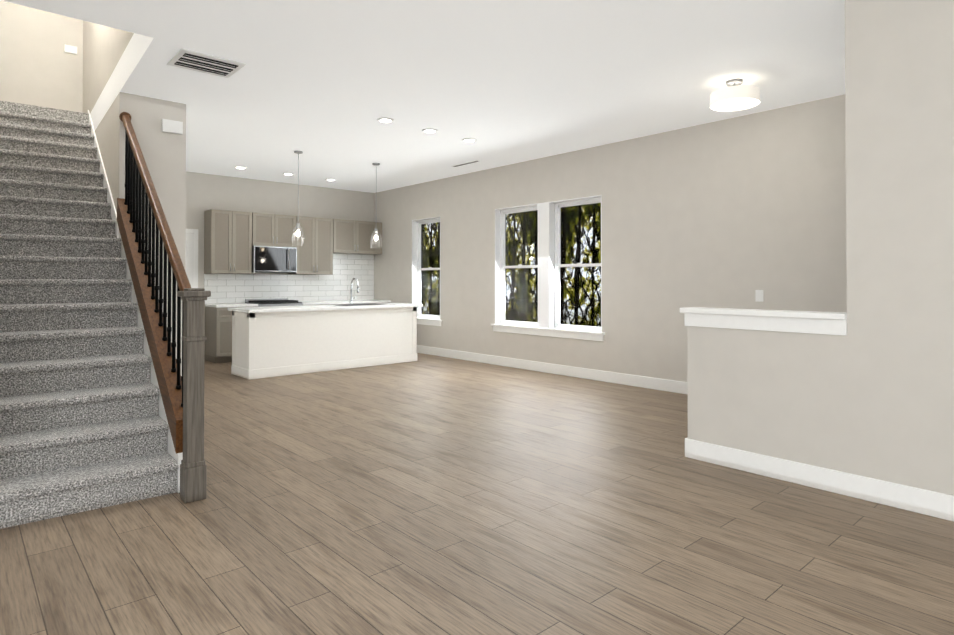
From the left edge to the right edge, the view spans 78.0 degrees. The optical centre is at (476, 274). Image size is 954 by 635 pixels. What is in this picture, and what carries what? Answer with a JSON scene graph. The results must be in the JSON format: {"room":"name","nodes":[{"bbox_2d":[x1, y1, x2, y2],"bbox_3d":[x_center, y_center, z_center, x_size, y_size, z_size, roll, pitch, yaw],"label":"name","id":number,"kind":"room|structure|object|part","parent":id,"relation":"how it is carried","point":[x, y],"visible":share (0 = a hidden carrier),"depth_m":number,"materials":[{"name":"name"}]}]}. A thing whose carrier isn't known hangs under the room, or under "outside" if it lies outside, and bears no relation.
{"room":"empty living room","nodes":[
{"label":"empty living room","id":0,"kind":"room"},
{"bbox_2d":[0,100,88,123],"bbox_3d":[-5.664,-1.811,7.600,0.945,0.300,1.759,1,-1,-39],"label":"floor","id":1,"kind":"structure","parent":0,"point":[31,110],"depth_m":6.93,"materials":[{"name":"grey carpet"}]},
{"bbox_2d":[0,0,133,113],"bbox_3d":[-4.478,-3.363,6.094,1.265,2.770,5.820,1,-1,-39],"label":"wall","id":2,"kind":"structure","parent":0,"point":[39,66],"depth_m":7.54,"materials":[{"name":"beige paint"}]},
{"bbox_2d":[64,44,76,54],"bbox_3d":[-5.382,-2.979,7.801,0.140,0.100,0.021,1,-1,-39],"label":"thermostat","id":3,"kind":"object","parent":2,"relation":"attached to","point":[70,49],"visible":0.96,"depth_m":7.79,"materials":[{"name":"white plastic"}]},
{"bbox_2d":[95,92,185,375],"bbox_3d":[-4.364,-0.152,7.050,0.572,3.030,3.850,1,-1,-42],"label":"wall block","id":4,"kind":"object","parent":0,"point":[164,154],"visible":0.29,"depth_m":5.69,"materials":[{"name":"beige paint"}]},
{"bbox_2d":[162,119,182,134],"bbox_3d":[-2.957,-1.432,5.715,0.180,0.120,0.034,1,-1,-42],"label":"box","id":5,"kind":"object","parent":4,"relation":"attached to","point":[172,126],"visible":0.96,"depth_m":5.70,"materials":[{"name":"white plastic"}]},
{"bbox_2d":[186,171,373,303],"bbox_3d":[-5.381,-1.617,8.871,9.140,6.000,0.200,1,-1,-42],"label":"wall","id":6,"kind":"structure","parent":0,"point":[204,192],"depth_m":10.22,"materials":[{"name":"beige paint"}]},
{"bbox_2d":[185,233,193,287],"bbox_3d":[-4.816,0.364,9.161,0.760,2.034,0.078,1,-1,-42],"label":"door","id":7,"kind":"structure","parent":6,"relation":"in","point":[189,260],"depth_m":9.38,"materials":[{"name":"white paint"}]},
{"bbox_2d":[186,229,197,287],"bbox_3d":[-4.836,0.330,9.183,0.910,2.115,0.018,1,-1,-42],"label":"door frame","id":8,"kind":"structure","parent":6,"relation":"attached to","point":[194,232],"depth_m":9.46,"materials":[{"name":"white paint"}]},
{"bbox_2d":[204,209,255,272],"bbox_3d":[-4.051,-0.518,9.671,0.707,1.020,0.345,1,-1,-42],"label":"upper cabinet","id":9,"kind":"object","parent":6,"relation":"attached to","point":[229,236],"depth_m":9.50,"materials":[{"name":"grey wood"}]},
{"bbox_2d":[252,241,287,272],"bbox_3d":[-3.583,-0.278,10.041,0.593,0.500,0.409,1,-1,-42],"label":"upper cabinet","id":10,"kind":"object","parent":6,"relation":"attached to","point":[267,256],"depth_m":9.89,"materials":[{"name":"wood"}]},
{"bbox_2d":[252,246,296,272],"bbox_3d":[-3.510,-0.249,10.077,0.748,0.442,0.451,1,-1,-42],"label":"microwave","id":11,"kind":"object","parent":10,"relation":"in","point":[265,259],"depth_m":9.92,"materials":[{"name":"silver metal"}]},
{"bbox_2d":[256,213,295,240],"bbox_3d":[-3.545,-0.747,10.122,0.754,0.550,0.345,1,-1,-42],"label":"upper cabinet","id":12,"kind":"object","parent":6,"relation":"attached to","point":[269,227],"depth_m":10.00,"materials":[{"name":"grey wood"}]},
{"bbox_2d":[204,253,373,303],"bbox_3d":[-3.236,0.047,10.613,3.187,0.887,0.008,1,-1,-42],"label":"backsplash","id":13,"kind":"structure","parent":6,"relation":"attached to","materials":[{"name":"white tile"}]},
{"bbox_2d":[288,241,299,272],"bbox_3d":[-3.303,-0.276,10.289,0.156,0.500,0.409,1,-1,-42],"label":"upper cabinet","id":14,"kind":"object","parent":6,"relation":"attached to","point":[293,250],"depth_m":10.16,"materials":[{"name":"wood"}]},
{"bbox_2d":[284,216,335,276],"bbox_3d":[-2.996,-0.507,10.607,0.827,1.020,0.345,1,-1,-42],"label":"upper cabinet","id":15,"kind":"object","parent":6,"relation":"attached to","point":[330,259],"depth_m":10.53,"materials":[{"name":"grey wood"}]},
{"bbox_2d":[336,219,379,256],"bbox_3d":[-2.381,-0.701,11.155,0.927,0.620,0.345,1,-1,-42],"label":"upper cabinet","id":16,"kind":"object","parent":6,"relation":"attached to","point":[356,238],"depth_m":11.06,"materials":[{"name":"grey wood"}]},
{"bbox_2d":[2,0,844,192],"bbox_3d":[-1.034,-1.852,3.974,9.140,0.300,13.300,1,-1,-42],"label":"ceiling","id":17,"kind":"structure","parent":0,"point":[323,85],"depth_m":4.98,"materials":[{"name":"white paint"}]},
{"bbox_2d":[167,48,245,77],"bbox_3d":[-2.172,-1.684,4.727,0.480,0.016,0.420,1,-1,-42],"label":"ceiling vent","id":18,"kind":"object","parent":17,"relation":"in","point":[183,58],"visible":1,"depth_m":4.70,"materials":[{"name":"white plastic"}]},
{"bbox_2d":[234,166,246,168],"bbox_3d":[-3.629,-1.637,9.036,0.184,0.014,0.184,1,-1,-42],"label":"recessed light","id":19,"kind":"object","parent":17,"relation":"in","point":[240,167],"visible":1,"depth_m":8.99,"materials":[{"name":"white plastic"}]},
{"bbox_2d":[292,151,303,245],"bbox_3d":[-2.412,-1.022,7.943,0.160,1.269,0.160,1,-1,-42],"label":"pendant light","id":20,"kind":"object","parent":17,"relation":"hanging from","point":[298,232],"visible":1,"depth_m":7.94,"materials":[{"name":"clear glass"}]},
{"bbox_2d":[371,163,381,248],"bbox_3d":[-1.499,-1.012,8.753,0.160,1.269,0.160,1,-1,-42],"label":"pendant light","id":21,"kind":"object","parent":17,"relation":"hanging from","point":[376,238],"visible":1,"depth_m":8.73,"materials":[{"name":"clear glass"}]},
{"bbox_2d":[377,117,393,122],"bbox_3d":[-0.990,-1.667,6.378,0.184,0.014,0.184,1,-1,-42],"label":"recessed light","id":22,"kind":"object","parent":17,"relation":"in","point":[385,120],"visible":1,"depth_m":6.36,"materials":[{"name":"white plastic"}]},
{"bbox_2d":[422,128,437,132],"bbox_3d":[-0.545,-1.662,6.826,0.184,0.014,0.184,1,-1,-42],"label":"recessed light","id":23,"kind":"object","parent":17,"relation":"in","point":[429,130],"visible":1,"depth_m":6.79,"materials":[{"name":"white plastic"}]},
{"bbox_2d":[451,160,479,166],"bbox_3d":[-0.168,-1.642,8.751,0.080,0.010,0.600,1,-1,-42],"label":"ceiling vent","id":24,"kind":"object","parent":17,"relation":"in","point":[466,163],"visible":0.96,"depth_m":8.71,"materials":[{"name":"white plastic"}]},
{"bbox_2d":[462,138,476,141],"bbox_3d":[-0.093,-1.657,7.280,0.184,0.014,0.184,1,-1,-42],"label":"recessed light","id":25,"kind":"object","parent":17,"relation":"in","point":[469,139],"visible":1,"depth_m":7.26,"materials":[{"name":"white plastic"}]},
{"bbox_2d":[710,79,759,110],"bbox_3d":[2.252,-1.579,5.149,0.400,0.217,0.400,1,-1,-42],"label":"drum light","id":26,"kind":"object","parent":17,"relation":"attached to","point":[735,95],"visible":1,"depth_m":5.06,"materials":[{"name":"white fabric"}]},
{"bbox_2d":[0,353,953,634],"bbox_3d":[-1.034,1.388,3.937,9.140,0.120,13.300,1,-1,-42],"label":"floor","id":27,"kind":"structure","parent":0,"point":[432,495],"depth_m":2.98,"materials":[{"name":"brown wood"}]},
{"bbox_2d":[0,110,210,528],"bbox_3d":[-3.695,-0.969,5.263,1.065,4.623,5.437,1,-1,-39],"label":"staircase","id":28,"kind":"structure","parent":27,"relation":"on","point":[101,402],"depth_m":4.09,"materials":[{"name":"grey carpet"}]},
{"bbox_3d":[-2.484,-0.634,4.492,0.096,1.755,2.470,1,-1,-39],"label":"handrail","id":29,"kind":"part","parent":28,"relation":"part of","materials":[{"name":"brown wood"}]},
{"bbox_2d":[205,301,259,362],"bbox_3d":[-3.972,0.939,9.535,0.668,0.905,0.629,1,-1,-42],"label":"base cabinet","id":30,"kind":"object","parent":27,"relation":"on","point":[218,320],"depth_m":9.22,"materials":[{"name":"grey wood"}]},
{"bbox_2d":[252,301,271,304],"bbox_3d":[-3.453,0.485,10.004,0.745,0.013,0.600,1,-1,-42],"label":"countertop","id":31,"kind":"structure","parent":30,"relation":"on","point":[253,302],"depth_m":9.64,"materials":[{"name":"white stone"}]},
{"bbox_2d":[260,301,303,306],"bbox_3d":[-3.451,0.944,9.997,0.723,0.905,0.629,1,-1,-42],"label":"base cabinet","id":32,"kind":"object","parent":27,"relation":"on","point":[274,303],"depth_m":9.85,"materials":[{"name":"grey"}]},
{"bbox_2d":[245,298,302,306],"bbox_3d":[-3.428,0.908,9.971,0.756,0.975,0.678,1,-1,-42],"label":"range","id":33,"kind":"object","parent":32,"relation":"in","point":[260,302],"depth_m":9.93,"materials":[{"name":"black metal"}]},
{"bbox_2d":[231,306,419,379],"bbox_3d":[-2.171,0.946,8.779,2.692,0.872,0.636,1,-1,-42],"label":"kitchen island","id":34,"kind":"object","parent":27,"relation":"on","point":[272,341],"depth_m":8.32,"materials":[{"name":"white wood"}]},
{"bbox_2d":[228,302,422,313],"bbox_3d":[-2.156,0.489,8.768,2.760,0.040,0.800,1,-1,-42],"label":"island countertop","id":35,"kind":"structure","parent":34,"relation":"on","point":[372,306],"depth_m":8.40,"materials":[{"name":"white stone"}]},
{"bbox_2d":[304,301,349,304],"bbox_3d":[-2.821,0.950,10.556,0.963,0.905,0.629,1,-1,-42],"label":"countertop","id":36,"kind":"structure","parent":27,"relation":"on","point":[305,302],"depth_m":10.39,"materials":[{"name":"grey stone"}]},
{"bbox_2d":[353,301,390,303],"bbox_3d":[-2.190,0.956,11.116,0.941,0.905,0.629,1,-1,-42],"label":"base cabinet","id":37,"kind":"object","parent":27,"relation":"on","point":[354,302],"depth_m":10.88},
{"bbox_2d":[374,94,846,381],"bbox_3d":[2.309,-0.153,6.922,0.200,3.030,13.300,1,-1,-42],"label":"wall","id":38,"kind":"structure","parent":0,"point":[736,212],"depth_m":6.91,"materials":[{"name":"beige paint"}]},
{"bbox_2d":[412,216,439,318],"bbox_3d":[-0.831,-0.094,10.459,0.202,1.790,0.840,1,-1,-42],"label":"kitchen window","id":39,"kind":"structure","parent":38,"relation":"in","point":[416,260],"depth_m":10.72,"materials":[{"name":"white plastic"}]},
{"bbox_2d":[417,317,441,325],"bbox_3d":[-0.884,0.835,10.401,0.145,0.112,0.940,1,-1,-42],"label":"window sill","id":40,"kind":"structure","parent":38,"relation":"attached to","point":[429,321],"depth_m":10.29,"materials":[{"name":"white paint"}]},
{"bbox_2d":[491,324,604,340],"bbox_3d":[0.961,0.811,8.322,0.145,0.112,2.100,1,-1,-42],"label":"window sill","id":41,"kind":"structure","parent":38,"relation":"attached to","point":[567,333],"depth_m":8.18,"materials":[{"name":"white paint"}]},
{"bbox_2d":[495,195,601,331],"bbox_3d":[1.014,-0.117,8.379,0.204,1.790,2.000,1,-1,-42],"label":"living room windows","id":42,"kind":"structure","parent":38,"relation":"in","point":[549,265],"depth_m":8.30,"materials":[{"name":"white plastic"}]},
{"bbox_2d":[417,345,687,393],"bbox_3d":[2.434,1.291,6.602,0.016,0.135,12.280,1,-1,-42],"label":"baseboard","id":43,"kind":"structure","parent":38,"relation":"attached to","point":[599,375],"depth_m":7.96,"materials":[{"name":"white paint"}]},
{"bbox_2d":[755,290,762,301],"bbox_3d":[2.915,0.222,6.078,0.008,0.120,0.080,1,-1,-42],"label":"light switch","id":44,"kind":"object","parent":38,"relation":"attached to","point":[758,295],"visible":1,"depth_m":6.08,"materials":[{"name":"white plastic"}]},
{"bbox_2d":[687,0,953,495],"bbox_3d":[3.245,-0.203,2.478,0.120,3.030,5.010,1,-1,-42],"label":"wall","id":45,"kind":"structure","parent":0,"point":[899,94],"depth_m":3.41,"materials":[{"name":"beige paint"}]},
{"bbox_2d":[680,307,846,335],"bbox_3d":[1.911,0.307,3.976,0.200,0.132,1.070,1,-1,-42],"label":"trim","id":46,"kind":"structure","parent":45,"relation":"on","point":[820,322],"depth_m":3.86,"materials":[{"name":"white paint"}]},
{"bbox_2d":[685,437,953,520],"bbox_3d":[3.188,1.243,2.422,0.016,0.135,5.026,1,-1,-42],"label":"baseboard","id":47,"kind":"structure","parent":45,"relation":"attached to","point":[921,501],"depth_m":3.58,"materials":[{"name":"white paint"}]},
{"label":"outside","id":48,"kind":"structure","parent":0,"visible":0},
{"bbox_2d":[421,203,600,326],"bbox_3d":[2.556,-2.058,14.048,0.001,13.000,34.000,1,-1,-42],"label":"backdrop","id":49,"kind":"structure","parent":48,"point":[577,303],"depth_m":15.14,"materials":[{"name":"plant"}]}
]}

